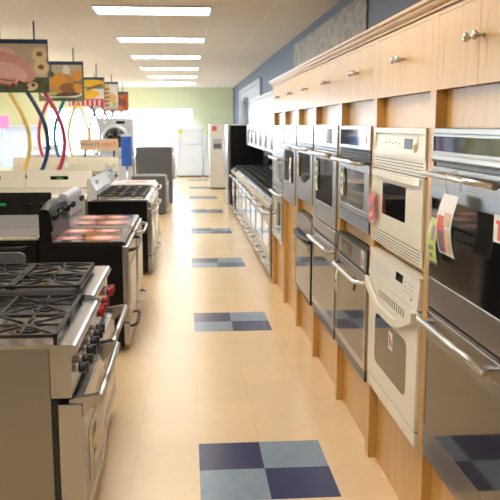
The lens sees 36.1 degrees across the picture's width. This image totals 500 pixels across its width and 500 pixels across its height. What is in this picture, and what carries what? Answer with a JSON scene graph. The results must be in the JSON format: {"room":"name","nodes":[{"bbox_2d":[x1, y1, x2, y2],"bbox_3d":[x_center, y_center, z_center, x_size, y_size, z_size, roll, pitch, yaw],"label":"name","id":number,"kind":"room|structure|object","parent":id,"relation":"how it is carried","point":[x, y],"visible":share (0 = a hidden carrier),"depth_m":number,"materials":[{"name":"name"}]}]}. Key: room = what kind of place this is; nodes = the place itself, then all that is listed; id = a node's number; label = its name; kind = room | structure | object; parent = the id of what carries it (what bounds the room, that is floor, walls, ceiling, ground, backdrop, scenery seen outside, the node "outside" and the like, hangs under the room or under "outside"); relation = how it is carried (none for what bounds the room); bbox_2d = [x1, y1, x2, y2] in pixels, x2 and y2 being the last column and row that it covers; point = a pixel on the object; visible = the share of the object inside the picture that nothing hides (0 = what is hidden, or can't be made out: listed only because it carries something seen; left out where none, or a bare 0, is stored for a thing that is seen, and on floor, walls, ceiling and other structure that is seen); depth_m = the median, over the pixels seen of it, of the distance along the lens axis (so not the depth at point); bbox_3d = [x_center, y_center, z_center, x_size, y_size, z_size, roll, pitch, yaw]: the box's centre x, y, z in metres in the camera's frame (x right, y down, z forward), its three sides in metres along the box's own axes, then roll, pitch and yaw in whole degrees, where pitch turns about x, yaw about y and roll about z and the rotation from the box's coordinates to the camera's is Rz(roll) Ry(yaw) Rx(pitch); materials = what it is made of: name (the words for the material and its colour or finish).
{"room":"appliance store","nodes":[
{"label":"appliance store","id":0,"kind":"room"},
{"bbox_2d":[0,87,232,171],"bbox_3d":[-5.107,-3.777,24.449,9.150,2.780,0.200,-1,9,-5],"label":"wall","id":1,"kind":"structure","parent":0,"point":[210,105],"depth_m":24.38,"materials":[{"name":"green paint"}]},
{"bbox_2d":[0,125,40,166],"bbox_3d":[-7.984,-3.280,24.130,2.750,1.300,0.060,-1,9,-5],"label":"vertical blind","id":2,"kind":"object","parent":1,"relation":"attached to","point":[15,135],"visible":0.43,"depth_m":24.16,"materials":[{"name":"plastic"}]},
{"bbox_2d":[46,108,192,156],"bbox_3d":[-4.129,-3.763,24.517,4.610,1.530,0.070,-1,9,-5],"label":"window","id":3,"kind":"structure","parent":1,"relation":"in","point":[47,109],"depth_m":24.43,"materials":[{"name":"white glass"}]},
{"bbox_2d":[0,0,339,87],"bbox_3d":[-3.978,-2.972,10.543,9.550,0.100,28.000,-1,9,-5],"label":"ceiling","id":4,"kind":"structure","parent":0,"point":[241,35],"depth_m":10.06,"materials":[{"name":"paint"}]},
{"bbox_2d":[0,21,66,171],"bbox_3d":[-2.637,-1.280,9.110,0.899,2.780,0.300,-1,9,-5],"label":"poster","id":5,"kind":"object","parent":4,"relation":"hanging from","point":[24,63],"visible":0.79,"depth_m":8.94,"materials":[{"name":"multicoloured paper"}]},
{"bbox_2d":[0,43,48,92],"bbox_3d":[-2.714,-2.116,8.918,0.737,0.557,0.013,-1,9,-5],"label":"picture","id":6,"kind":"object","parent":5,"relation":"attached to","point":[24,67],"depth_m":8.93},
{"bbox_2d":[37,48,84,169],"bbox_3d":[-2.942,-1.779,12.175,0.865,2.780,0.300,-1,9,-5],"label":"poster","id":7,"kind":"object","parent":4,"relation":"hanging from","point":[66,78],"visible":0.66,"depth_m":12.01,"materials":[{"name":"multicoloured paper"}]},
{"bbox_2d":[39,65,83,100],"bbox_3d":[-2.960,-2.617,11.990,0.679,0.557,0.010,-1,9,-5],"label":"picture","id":8,"kind":"object","parent":7,"relation":"attached to","point":[66,82],"depth_m":12.00},
{"bbox_2d":[69,64,108,153],"bbox_3d":[-3.152,-2.276,15.228,0.821,2.780,0.300,-1,9,-5],"label":"poster","id":9,"kind":"object","parent":4,"relation":"hanging from","point":[94,87],"visible":0.38,"depth_m":15.06,"materials":[{"name":"multicoloured paper"}]},
{"bbox_2d":[69,80,103,105],"bbox_3d":[-3.207,-3.087,15.045,0.683,0.510,0.008,-1,9,-5],"label":"picture","id":10,"kind":"object","parent":9,"relation":"attached to","point":[93,89],"depth_m":15.06},
{"bbox_2d":[89,74,118,153],"bbox_3d":[-3.428,-2.772,18.276,0.830,2.780,0.300,-1,9,-5],"label":"poster","id":11,"kind":"object","parent":4,"relation":"hanging from","point":[111,88],"visible":0.34,"depth_m":18.11,"materials":[{"name":"multicoloured paper"}]},
{"bbox_2d":[89,83,117,108],"bbox_3d":[-3.462,-3.629,18.085,0.676,0.602,0.012,-1,9,-5],"label":"picture","id":12,"kind":"object","parent":11,"relation":"attached to","point":[111,89],"depth_m":18.11},
{"bbox_2d":[106,81,128,117],"bbox_3d":[-3.665,-3.269,21.327,0.800,2.780,0.300,-1,9,-5],"label":"poster","id":13,"kind":"object","parent":4,"relation":"hanging from","point":[123,96],"visible":0.27,"depth_m":21.17,"materials":[{"name":"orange paper"}]},
{"bbox_2d":[106,94,127,110],"bbox_3d":[-3.715,-4.075,21.142,0.679,0.493,0.014,-1,9,-5],"label":"picture","id":14,"kind":"object","parent":13,"relation":"attached to","point":[123,98],"depth_m":21.17},
{"bbox_2d":[90,5,211,15],"bbox_3d":[-1.010,-2.490,7.960,1.220,0.020,0.550,-1,9,-5],"label":"recessed light","id":15,"kind":"object","parent":4,"relation":"in","point":[98,9],"visible":1,"depth_m":7.99,"materials":[{"name":"plastic"}]},
{"bbox_2d":[94,7,209,13],"bbox_3d":[-1.010,-2.496,7.959,1.176,0.007,0.506,-1,9,-5],"label":"diffuser","id":16,"kind":"object","parent":15,"relation":"attached to","point":[98,10],"depth_m":7.99,"materials":[{"name":"plastic"}]},
{"bbox_2d":[115,36,205,42],"bbox_3d":[-1.234,-2.931,10.670,1.220,0.020,0.550,-1,9,-5],"label":"recessed light","id":17,"kind":"object","parent":4,"relation":"in","point":[119,38],"visible":1,"depth_m":10.69,"materials":[{"name":"plastic"}]},
{"bbox_2d":[118,38,203,41],"bbox_3d":[-1.234,-2.938,10.669,1.176,0.007,0.506,-1,9,-5],"label":"diffuser","id":18,"kind":"object","parent":17,"relation":"attached to","point":[119,39],"depth_m":10.69,"materials":[{"name":"plastic"}]},
{"bbox_2d":[130,55,201,58],"bbox_3d":[-1.458,-3.372,13.380,1.220,0.020,0.550,-1,9,-5],"label":"recessed light","id":19,"kind":"object","parent":4,"relation":"in","point":[132,56],"visible":1,"depth_m":13.33,"materials":[{"name":"plastic"}]},
{"bbox_2d":[133,56,199,57],"bbox_3d":[-1.458,-3.379,13.379,1.176,0.007,0.506,-1,9,-5],"label":"diffuser","id":20,"kind":"object","parent":19,"relation":"attached to","point":[133,56],"depth_m":13.40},
{"bbox_2d":[140,67,198,69],"bbox_3d":[-1.681,-3.814,16.090,1.220,0.020,0.550,-1,9,-5],"label":"recessed light","id":21,"kind":"object","parent":4,"relation":"in","point":[141,68],"visible":1,"depth_m":16.15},
{"bbox_2d":[147,75,196,77],"bbox_3d":[-1.905,-4.255,18.801,1.220,0.020,0.550,-1,9,-5],"label":"recessed light","id":22,"kind":"object","parent":4,"relation":"in","point":[148,76],"visible":1,"depth_m":18.80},
{"bbox_2d":[94,175,398,499],"bbox_3d":[-3.978,-0.130,11.006,9.550,0.100,28.000,-1,9,-5],"label":"floor","id":23,"kind":"structure","parent":0,"point":[220,394],"depth_m":4.57,"materials":[{"name":"tile"}]},
{"bbox_2d":[0,116,8,169],"bbox_3d":[-7.446,-2.940,22.171,1.000,1.860,0.050,-1,9,-5],"label":"sign","id":24,"kind":"object","parent":23,"relation":"on","point":[4,120],"visible":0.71,"depth_m":22.07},
{"bbox_2d":[0,170,25,192],"bbox_3d":[-2.942,-0.330,8.565,0.741,1.080,0.747,-1,9,-5],"label":"range","id":25,"kind":"object","parent":23,"relation":"on","point":[11,181],"visible":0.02,"depth_m":8.82,"materials":[{"name":"beige metal"}]},
{"bbox_2d":[0,192,51,262],"bbox_3d":[-1.922,0.133,5.752,0.776,1.070,0.737,-1,9,-5],"label":"range","id":26,"kind":"object","parent":23,"relation":"on","point":[19,219],"visible":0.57,"depth_m":5.97,"materials":[{"name":"black metal"}]},
{"bbox_2d":[0,227,38,240],"bbox_3d":[-1.923,-0.123,5.728,0.776,0.023,0.600,-1,9,-5],"label":"cooktop","id":27,"kind":"object","parent":26,"relation":"in","point":[6,233],"depth_m":5.62,"materials":[{"name":"grey glass"}]},
{"bbox_2d":[0,215,38,227],"bbox_3d":[-1.944,-0.223,5.965,0.750,0.096,0.008,-1,9,-5],"label":"backsplash","id":28,"kind":"structure","parent":26,"relation":"on","point":[6,221],"depth_m":5.97,"materials":[{"name":"grey metal"}]},
{"bbox_2d":[13,157,64,192],"bbox_3d":[-3.053,-0.742,10.939,0.746,1.130,0.727,-1,9,-5],"label":"range","id":29,"kind":"object","parent":23,"relation":"on","point":[35,163],"visible":0.16,"depth_m":11.15,"materials":[{"name":"beige metal"}]},
{"bbox_2d":[31,144,61,154],"bbox_3d":[-4.721,-1.866,17.781,0.680,1.150,0.713,-1,9,-5],"label":"washing machine","id":30,"kind":"object","parent":23,"relation":"on","point":[35,150],"visible":0.25,"depth_m":17.41,"materials":[{"name":"white metal"}]},
{"bbox_2d":[27,170,91,214],"bbox_3d":[-2.179,-0.340,8.627,0.741,1.080,0.747,-1,9,-5],"label":"range","id":31,"kind":"object","parent":23,"relation":"on","point":[56,182],"visible":0.07,"depth_m":8.85,"materials":[{"name":"beige metal"}]},
{"bbox_2d":[52,194,86,200],"bbox_3d":[-2.181,-0.591,8.604,0.741,0.023,0.610,-1,9,-5],"label":"cooktop","id":32,"kind":"object","parent":31,"relation":"in","point":[53,195],"depth_m":8.58,"materials":[{"name":"metal"}]},
{"bbox_2d":[0,294,119,499],"bbox_3d":[-0.970,0.658,3.149,0.816,0.870,0.720,-1,9,-5],"label":"range","id":33,"kind":"object","parent":23,"relation":"on","point":[54,383],"visible":1,"depth_m":2.82,"materials":[{"name":"silver metal"}]},
{"bbox_2d":[0,301,60,349],"bbox_3d":[-1.098,0.296,3.079,0.560,0.012,0.720,-1,9,-5],"label":"cooktop","id":34,"kind":"object","parent":33,"relation":"in","point":[16,343],"depth_m":3.00,"materials":[{"name":"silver metal"}]},
{"bbox_2d":[0,262,127,430],"bbox_3d":[-1.050,0.530,3.869,0.816,0.892,0.730,-1,9,-5],"label":"range","id":35,"kind":"object","parent":23,"relation":"on","point":[87,279],"visible":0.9,"depth_m":3.75,"materials":[{"name":"silver metal"}]},
{"bbox_2d":[0,252,25,266],"bbox_3d":[-1.316,0.059,4.066,0.240,0.090,0.032,-1,9,-5],"label":"griddle cover","id":36,"kind":"object","parent":35,"relation":"on","point":[5,257],"visible":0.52,"depth_m":4.06,"materials":[{"name":"grey metal"}]},
{"bbox_2d":[38,198,141,345],"bbox_3d":[-1.148,0.143,5.724,0.667,1.060,0.766,-1,9,-5],"label":"range","id":37,"kind":"object","parent":23,"relation":"on","point":[116,248],"visible":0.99,"depth_m":5.37,"materials":[{"name":"black metal"}]},
{"bbox_2d":[47,227,131,245],"bbox_3d":[-1.167,-0.105,5.682,0.530,0.023,0.766,-1,9,-5],"label":"cooktop","id":38,"kind":"object","parent":37,"relation":"in","point":[122,236],"depth_m":5.51,"materials":[{"name":"multicoloured glass"}]},
{"bbox_2d":[67,157,118,179],"bbox_3d":[-2.275,-0.752,11.001,0.746,1.130,0.727,-1,9,-5],"label":"range","id":39,"kind":"object","parent":23,"relation":"on","point":[97,165],"visible":0.28,"depth_m":11.22,"materials":[{"name":"beige metal"}]},
{"bbox_2d":[74,154,111,156],"bbox_3d":[-2.731,-1.077,13.120,0.680,1.090,0.660,-1,9,-5],"label":"washing machine","id":40,"kind":"object","parent":23,"relation":"on","point":[75,155],"visible":0.02,"depth_m":13.30,"materials":[{"name":"white metal"}]},
{"bbox_2d":[79,139,117,156],"bbox_3d":[-2.301,-1.007,11.774,0.580,1.385,0.048,-1,9,-5],"label":"sign","id":41,"kind":"object","parent":23,"relation":"on","point":[85,144],"visible":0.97,"depth_m":11.66,"materials":[{"name":"brown"}]},
{"bbox_2d":[58,186,147,316],"bbox_3d":[-1.208,0.016,6.501,0.667,1.060,0.766,-1,9,-5],"label":"range","id":42,"kind":"object","parent":23,"relation":"on","point":[73,196],"visible":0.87,"depth_m":6.37,"materials":[{"name":"silver metal"}]},
{"bbox_2d":[69,215,138,227],"bbox_3d":[-1.226,-0.240,6.458,0.530,0.020,0.766,-1,9,-5],"label":"cooktop","id":43,"kind":"object","parent":42,"relation":"in","point":[81,221],"depth_m":6.34,"materials":[{"name":"multicoloured glass"}]},
{"bbox_2d":[98,118,134,179],"bbox_3d":[-2.546,-1.657,14.722,0.620,1.720,0.673,-1,9,-5],"label":"washing machine","id":44,"kind":"object","parent":23,"relation":"on","point":[109,128],"visible":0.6,"depth_m":14.33,"materials":[{"name":"white metal"}]},
{"bbox_2d":[87,174,158,274],"bbox_3d":[-1.377,-0.299,8.500,0.727,1.040,0.766,-1,9,-5],"label":"range","id":45,"kind":"object","parent":23,"relation":"on","point":[100,202],"visible":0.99,"depth_m":8.13,"materials":[{"name":"black metal"}]},
{"bbox_2d":[92,193,151,200],"bbox_3d":[-1.396,-0.585,8.451,0.590,0.020,0.766,-1,9,-5],"label":"cooktop","id":46,"kind":"object","parent":45,"relation":"in","point":[148,196],"depth_m":8.17,"materials":[{"name":"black metal"}]},
{"bbox_2d":[121,134,131,179],"bbox_3d":[-1.895,-1.053,11.841,0.240,1.455,0.240,-1,9,-5],"label":"sign stand","id":47,"kind":"object","parent":23,"relation":"on","point":[126,139],"visible":0.74,"depth_m":11.72,"materials":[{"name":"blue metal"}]},
{"bbox_2d":[98,171,160,255],"bbox_3d":[-1.442,-0.422,9.287,0.727,1.030,0.766,-1,9,-5],"label":"range","id":48,"kind":"object","parent":23,"relation":"on","point":[103,176],"visible":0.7,"depth_m":9.24,"materials":[{"name":"silver metal"}]},
{"bbox_2d":[112,188,154,193],"bbox_3d":[-1.461,-0.703,9.240,0.590,0.020,0.766,-1,9,-5],"label":"cooktop","id":49,"kind":"object","parent":48,"relation":"in","point":[150,190],"depth_m":9.14,"materials":[{"name":"black metal"}]},
{"bbox_2d":[103,166,161,239],"bbox_3d":[-1.548,-0.587,10.268,0.727,1.040,0.766,-1,9,-5],"label":"range","id":50,"kind":"object","parent":23,"relation":"on","point":[110,172],"visible":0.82,"depth_m":10.14,"materials":[{"name":"silver metal"}]},
{"bbox_2d":[110,180,155,185],"bbox_3d":[-1.567,-0.893,10.217,0.590,0.020,0.766,-1,9,-5],"label":"cooktop","id":51,"kind":"object","parent":50,"relation":"in","point":[113,182],"depth_m":10.14,"materials":[{"name":"white metal"}]},
{"bbox_2d":[131,174,168,214],"bbox_3d":[-1.814,-1.028,14.037,0.653,0.700,0.660,-1,9,-5],"label":"washing machine","id":52,"kind":"object","parent":23,"relation":"on","point":[162,179],"visible":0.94,"depth_m":13.75,"materials":[{"name":"grey metal"}]},
{"bbox_2d":[135,146,174,202],"bbox_3d":[-1.975,-1.587,16.068,0.793,1.150,0.660,-1,9,-5],"label":"washing machine","id":53,"kind":"object","parent":23,"relation":"on","point":[148,159],"visible":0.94,"depth_m":15.70,"materials":[{"name":"grey metal"}]},
{"bbox_2d":[150,135,175,175],"bbox_3d":[-2.732,-2.964,24.060,0.780,1.300,0.811,-1,9,-5],"label":"refrigerator","id":54,"kind":"object","parent":23,"relation":"on","point":[155,140],"visible":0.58,"depth_m":23.64,"materials":[{"name":"white metal"}]},
{"bbox_2d":[177,128,202,176],"bbox_3d":[-1.890,-3.079,24.111,0.780,1.510,0.811,-1,9,-5],"label":"refrigerator","id":55,"kind":"object","parent":23,"relation":"on","point":[189,140],"visible":1,"depth_m":23.76,"materials":[{"name":"white metal"}]},
{"bbox_2d":[203,129,208,176],"bbox_3d":[-1.078,-3.075,24.179,0.780,1.480,0.811,-1,9,-5],"label":"refrigerator","id":56,"kind":"object","parent":23,"relation":"on","point":[205,131],"visible":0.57,"depth_m":23.82,"materials":[{"name":"white metal"}]},
{"bbox_2d":[209,124,238,188],"bbox_3d":[-0.587,-2.393,19.553,0.900,1.620,0.811,-1,9,-5],"label":"refrigerator","id":57,"kind":"object","parent":23,"relation":"on","point":[216,131],"visible":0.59,"depth_m":19.18,"materials":[{"name":"beige metal"}]},
{"bbox_2d":[224,125,261,204],"bbox_3d":[-0.159,-1.706,15.395,0.731,1.600,0.900,-1,9,-5],"label":"refrigerator","id":58,"kind":"object","parent":23,"relation":"on","point":[237,151],"visible":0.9,"depth_m":14.92,"materials":[{"name":"black metal"}]},
{"bbox_2d":[229,155,271,213],"bbox_3d":[-0.004,-1.162,13.769,0.717,1.050,0.771,-1,9,-5],"label":"range","id":59,"kind":"object","parent":23,"relation":"on","point":[266,161],"visible":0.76,"depth_m":13.65,"materials":[{"name":"silver metal"}]},
{"bbox_2d":[233,164,272,216],"bbox_3d":[0.073,-0.972,12.972,0.707,0.930,0.771,-1,9,-5],"label":"range","id":60,"kind":"object","parent":23,"relation":"on","point":[270,166],"visible":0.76,"depth_m":12.91,"materials":[{"name":"silver metal"}]},
{"bbox_2d":[236,170,272,225],"bbox_3d":[0.138,-0.844,12.185,0.707,0.930,0.771,-1,9,-5],"label":"range","id":61,"kind":"object","parent":23,"relation":"on","point":[241,175],"visible":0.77,"depth_m":12.10,"materials":[{"name":"silver metal"}]},
{"bbox_2d":[239,173,271,230],"bbox_3d":[0.203,-0.715,11.398,0.707,0.930,0.771,-1,9,-5],"label":"range","id":62,"kind":"object","parent":23,"relation":"on","point":[245,178],"visible":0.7,"depth_m":11.32,"materials":[{"name":"silver metal"}]},
{"bbox_2d":[243,177,272,237],"bbox_3d":[0.268,-0.587,10.611,0.707,0.930,0.771,-1,9,-5],"label":"range","id":63,"kind":"object","parent":23,"relation":"on","point":[250,182],"visible":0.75,"depth_m":10.52,"materials":[{"name":"silver metal"}]},
{"bbox_2d":[248,179,268,184],"bbox_3d":[0.286,-0.938,10.556,0.570,0.020,0.771,-1,9,-5],"label":"cooktop","id":64,"kind":"object","parent":63,"relation":"in","point":[250,181],"depth_m":10.34,"materials":[{"name":"silver metal"}]},
{"bbox_2d":[247,181,272,248],"bbox_3d":[0.333,-0.459,9.824,0.707,0.930,0.771,-1,9,-5],"label":"range","id":65,"kind":"object","parent":23,"relation":"on","point":[255,187],"visible":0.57,"depth_m":9.74,"materials":[{"name":"silver metal"}]},
{"bbox_2d":[253,184,271,188],"bbox_3d":[0.351,-0.810,9.769,0.570,0.020,0.771,-1,9,-5],"label":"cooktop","id":66,"kind":"object","parent":65,"relation":"in","point":[255,186],"depth_m":9.64,"materials":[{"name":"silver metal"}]},
{"bbox_2d":[252,185,271,258],"bbox_3d":[0.398,-0.331,9.037,0.707,0.930,0.771,-1,9,-5],"label":"range","id":67,"kind":"object","parent":23,"relation":"on","point":[260,193],"visible":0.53,"depth_m":8.95,"materials":[{"name":"silver metal"}]},
{"bbox_2d":[259,191,272,275],"bbox_3d":[0.463,-0.203,8.250,0.707,0.930,0.771,-1,9,-5],"label":"range","id":68,"kind":"object","parent":23,"relation":"on","point":[267,200],"visible":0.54,"depth_m":8.07,"materials":[{"name":"silver metal"}]},
{"bbox_2d":[272,81,284,293],"bbox_3d":[0.545,-0.573,7.286,0.638,1.970,0.912,-1,9,-5],"label":"tall cabinet","id":69,"kind":"object","parent":23,"relation":"on","point":[279,89],"visible":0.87,"depth_m":7.44,"materials":[{"name":"brown wood"}]},
{"bbox_2d":[268,126,283,244],"bbox_3d":[0.511,-0.634,7.244,0.611,1.065,0.782,-1,9,-5],"label":"wall oven","id":70,"kind":"object","parent":69,"relation":"attached to","point":[276,190],"visible":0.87,"depth_m":7.15,"materials":[{"name":"silver metal"}]},
{"bbox_2d":[283,75,297,324],"bbox_3d":[0.616,-0.434,6.434,0.638,1.970,0.820,-1,9,-5],"label":"tall cabinet","id":71,"kind":"object","parent":23,"relation":"on","point":[291,85],"visible":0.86,"depth_m":6.62,"materials":[{"name":"brown wood"}]},
{"bbox_2d":[278,125,296,205],"bbox_3d":[0.581,-0.720,6.384,0.608,0.630,0.747,-1,9,-5],"label":"wall oven","id":72,"kind":"object","parent":71,"relation":"attached to","point":[290,131],"visible":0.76,"depth_m":6.29,"materials":[{"name":"silver metal"}]},
{"bbox_2d":[296,67,315,353],"bbox_3d":[0.682,-0.303,5.632,0.638,1.970,0.810,-1,9,-5],"label":"tall cabinet","id":73,"kind":"object","parent":23,"relation":"on","point":[306,80],"visible":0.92,"depth_m":5.70,"materials":[{"name":"brown wood"}]},
{"bbox_2d":[291,126,313,205],"bbox_3d":[0.647,-0.630,5.576,0.608,0.543,0.737,-1,9,-5],"label":"wall oven","id":74,"kind":"object","parent":73,"relation":"attached to","point":[305,134],"visible":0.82,"depth_m":5.47,"materials":[{"name":"silver metal"}]},
{"bbox_2d":[293,210,312,305],"bbox_3d":[0.648,0.030,5.684,0.606,0.605,0.737,-1,9,-5],"label":"wall oven","id":75,"kind":"object","parent":73,"relation":"attached to","point":[304,220],"visible":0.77,"depth_m":5.58,"materials":[{"name":"silver metal"}]},
{"bbox_2d":[299,68,314,108],"bbox_3d":[0.701,-1.147,5.496,0.600,0.260,0.743,-1,9,-5],"label":"upper cabinet","id":76,"kind":"object","parent":73,"relation":"attached to","point":[306,79],"depth_m":5.42,"materials":[{"name":"brown wood"}]},
{"bbox_2d":[312,55,341,396],"bbox_3d":[0.749,-0.170,4.813,0.638,1.970,0.856,-1,9,-5],"label":"tall cabinet","id":77,"kind":"object","parent":23,"relation":"on","point":[328,74],"visible":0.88,"depth_m":4.82,"materials":[{"name":"brown wood"}]},
{"bbox_2d":[306,125,338,339],"bbox_3d":[0.714,-0.153,4.813,0.608,1.247,0.783,-1,9,-5],"label":"wall oven","id":78,"kind":"object","parent":77,"relation":"attached to","point":[326,137],"visible":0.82,"depth_m":4.71,"materials":[{"name":"silver metal"}]},
{"bbox_2d":[317,56,339,106],"bbox_3d":[0.768,-1.014,4.678,0.600,0.260,0.789,-1,9,-5],"label":"upper cabinet","id":79,"kind":"object","parent":77,"relation":"attached to","point":[328,94],"depth_m":4.59,"materials":[{"name":"brown wood"}]},
{"bbox_2d":[269,0,462,85],"bbox_3d":[0.748,-1.169,4.655,0.639,0.046,5.990,-1,9,-5],"label":"crown molding","id":80,"kind":"structure","parent":77,"relation":"attached to","point":[422,9],"depth_m":3.33,"materials":[{"name":"brown wood"}]},
{"bbox_2d":[335,40,376,452],"bbox_3d":[0.816,-0.038,4.003,0.638,1.970,0.792,-1,9,-5],"label":"tall cabinet","id":81,"kind":"object","parent":23,"relation":"on","point":[358,66],"visible":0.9,"depth_m":3.98,"materials":[{"name":"brown wood"}]},
{"bbox_2d":[332,230,369,381],"bbox_3d":[0.779,0.263,4.050,0.613,0.650,0.717,-1,9,-5],"label":"wall oven","id":82,"kind":"object","parent":81,"relation":"attached to","point":[351,329],"visible":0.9,"depth_m":3.96,"materials":[{"name":"silver metal"}]},
{"bbox_2d":[330,126,372,234],"bbox_3d":[0.780,-0.382,3.948,0.609,0.508,0.722,-1,9,-5],"label":"wall oven","id":83,"kind":"object","parent":81,"relation":"attached to","point":[355,141],"visible":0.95,"depth_m":3.85,"materials":[{"name":"silver metal"}]},
{"bbox_2d":[343,41,374,102],"bbox_3d":[0.835,-0.882,3.868,0.600,0.260,0.723,-1,9,-5],"label":"upper cabinet","id":84,"kind":"object","parent":81,"relation":"attached to","point":[360,87],"depth_m":3.78,"materials":[{"name":"brown wood"}]},
{"bbox_2d":[366,13,435,499],"bbox_3d":[0.882,0.092,3.203,0.638,1.970,0.833,-1,9,-5],"label":"tall cabinet","id":85,"kind":"object","parent":23,"relation":"on","point":[405,57],"visible":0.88,"depth_m":3.13,"materials":[{"name":"brown wood"}]},
{"bbox_2d":[364,247,423,446],"bbox_3d":[0.856,0.364,3.244,0.590,0.650,0.757,-1,9,-5],"label":"wall oven","id":86,"kind":"object","parent":85,"relation":"attached to","point":[394,287],"visible":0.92,"depth_m":3.12,"materials":[{"name":"beige metal"}]},
{"bbox_2d":[376,261,413,300],"bbox_3d":[0.589,0.120,3.157,0.006,0.056,0.570,-1,9,-5],"label":"control panel","id":87,"kind":"object","parent":86,"relation":"on","point":[392,278],"depth_m":3.12,"materials":[{"name":"beige plastic"}]},
{"bbox_2d":[371,128,428,267],"bbox_3d":[0.859,-0.245,3.145,0.584,0.505,0.757,-1,9,-5],"label":"wall oven","id":88,"kind":"object","parent":85,"relation":"attached to","point":[401,154],"visible":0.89,"depth_m":3.02,"materials":[{"name":"metal"}]},
{"bbox_2d":[368,190,375,221],"bbox_3d":[0.541,-0.206,3.433,0.011,0.196,0.178,-1,9,-5],"label":"paper tag","id":89,"kind":"object","parent":88,"relation":"attached to","point":[371,212],"visible":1,"depth_m":3.43,"materials":[{"name":"red"}]},
{"bbox_2d":[379,14,432,97],"bbox_3d":[0.901,-0.752,3.066,0.600,0.260,0.763,-1,9,-5],"label":"upper cabinet","id":90,"kind":"object","parent":85,"relation":"attached to","point":[412,76],"depth_m":2.96,"materials":[{"name":"brown wood"}]},
{"bbox_2d":[418,0,499,499],"bbox_3d":[0.951,0.227,2.374,0.638,1.970,0.852,-1,9,-5],"label":"tall cabinet","id":91,"kind":"object","parent":23,"relation":"on","point":[466,93],"visible":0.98,"depth_m":2.41,"materials":[{"name":"brown wood"}]},
{"bbox_2d":[416,128,499,499],"bbox_3d":[0.915,0.218,2.379,0.608,1.177,0.721,-1,9,-5],"label":"wall oven","id":92,"kind":"object","parent":91,"relation":"attached to","point":[461,418],"visible":0.99,"depth_m":2.34,"materials":[{"name":"silver metal"}]},
{"bbox_2d":[427,217,436,262],"bbox_3d":[0.612,-0.045,2.560,0.019,0.183,0.101,-1,9,-5],"label":"paper tag","id":93,"kind":"object","parent":92,"relation":"attached to","point":[431,239],"visible":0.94,"depth_m":2.56,"materials":[{"name":"yellow"}]},
{"bbox_2d":[428,222,435,256],"bbox_3d":[0.609,-0.035,2.566,0.009,0.116,0.060,-1,9,-5],"label":"print","id":94,"kind":"object","parent":93,"relation":"attached to","point":[432,227],"depth_m":2.56,"materials":[{"name":"yellow paper"}]},
{"bbox_2d":[436,170,460,258],"bbox_3d":[0.610,-0.113,2.329,0.047,0.262,0.135,-1,9,-5],"label":"paper tag","id":95,"kind":"object","parent":92,"relation":"hanging from","point":[448,204],"visible":0.99,"depth_m":2.33,"materials":[{"name":"grey"}]},
{"bbox_2d":[436,212,451,254],"bbox_3d":[0.593,-0.052,2.337,0.014,0.128,0.113,-1,9,-5],"label":"print","id":96,"kind":"object","parent":95,"relation":"attached to","point":[444,219],"depth_m":2.33,"materials":[{"name":"multicoloured"}]},
{"bbox_2d":[493,214,499,243],"bbox_3d":[0.674,-0.054,2.066,0.003,0.075,0.085,-1,9,-5],"label":"paper tag","id":97,"kind":"object","parent":92,"relation":"attached to","point":[496,233],"visible":1,"depth_m":2.09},
{"bbox_2d":[440,0,499,88],"bbox_3d":[0.968,-0.620,2.257,0.600,0.260,0.747,-1,9,-5],"label":"upper cabinet","id":98,"kind":"object","parent":91,"relation":"attached to","point":[472,64],"depth_m":2.31,"materials":[{"name":"brown wood"}]},
{"bbox_2d":[233,0,421,164],"bbox_3d":[0.681,-1.612,11.150,0.200,2.780,28.000,-1,9,-5],"label":"wall","id":99,"kind":"structure","parent":0,"point":[281,62],"depth_m":10.88,"materials":[{"name":"blue paint"}]},
{"bbox_2d":[239,77,261,124],"bbox_3d":[-0.074,-3.400,18.115,0.280,0.970,6.000,-1,9,-5],"label":"relief","id":100,"kind":"object","parent":99,"relation":"attached to","point":[254,89],"visible":0.7,"depth_m":18.34,"materials":[{"name":"grey paint"}]},
{"bbox_2d":[269,96,272,123],"bbox_3d":[0.457,-1.907,10.412,0.348,0.380,0.800,-1,9,-5],"label":"upper cabinet","id":101,"kind":"object","parent":99,"relation":"attached to","point":[270,97],"visible":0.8,"depth_m":10.61,"materials":[{"name":"wood"}]},
{"bbox_2d":[264,125,271,151],"bbox_3d":[0.406,-1.527,10.470,0.441,0.370,0.750,-1,9,-5],"label":"microwave oven","id":102,"kind":"object","parent":101,"relation":"attached to","point":[266,127],"visible":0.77,"depth_m":10.28,"materials":[{"name":"silver metal"}]},
{"bbox_2d":[293,0,368,68],"bbox_3d":[0.783,-2.108,8.424,0.019,0.695,4.320,-1,9,-5],"label":"wall mural","id":103,"kind":"object","parent":99,"relation":"attached to","point":[351,21],"visible":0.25,"depth_m":7.60},
{"bbox_3d":[0.327,-2.164,11.986,0.348,0.380,0.800,-1,9,-5],"label":"upper cabinet","id":104,"kind":"object","parent":99,"relation":"attached to","visible":0},
{"bbox_2d":[254,125,258,148],"bbox_3d":[0.276,-1.783,12.044,0.441,0.370,0.750,-1,9,-5],"label":"microwave oven","id":105,"kind":"object","parent":104,"relation":"attached to","point":[256,127],"visible":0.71,"depth_m":11.85,"materials":[{"name":"silver metal"}]},
{"bbox_3d":[0.392,-2.035,11.199,0.348,0.380,0.800,-1,9,-5],"label":"upper cabinet","id":106,"kind":"object","parent":99,"relation":"attached to","visible":0},
{"bbox_2d":[259,125,263,149],"bbox_3d":[0.341,-1.655,11.257,0.441,0.370,0.750,-1,9,-5],"label":"microwave oven","id":107,"kind":"object","parent":106,"relation":"attached to","point":[261,127],"visible":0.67,"depth_m":11.05,"materials":[{"name":"silver metal"}]},
{"bbox_3d":[0.522,-1.779,9.625,0.348,0.380,0.800,-1,9,-5],"label":"upper cabinet","id":108,"kind":"object","parent":99,"relation":"attached to","visible":0},
{"bbox_2d":[249,91,272,102],"bbox_3d":[0.346,-2.316,11.582,0.350,0.050,4.850,-1,9,-5],"label":"crown molding","id":109,"kind":"structure","parent":108,"relation":"attached to","point":[266,95],"depth_m":11.63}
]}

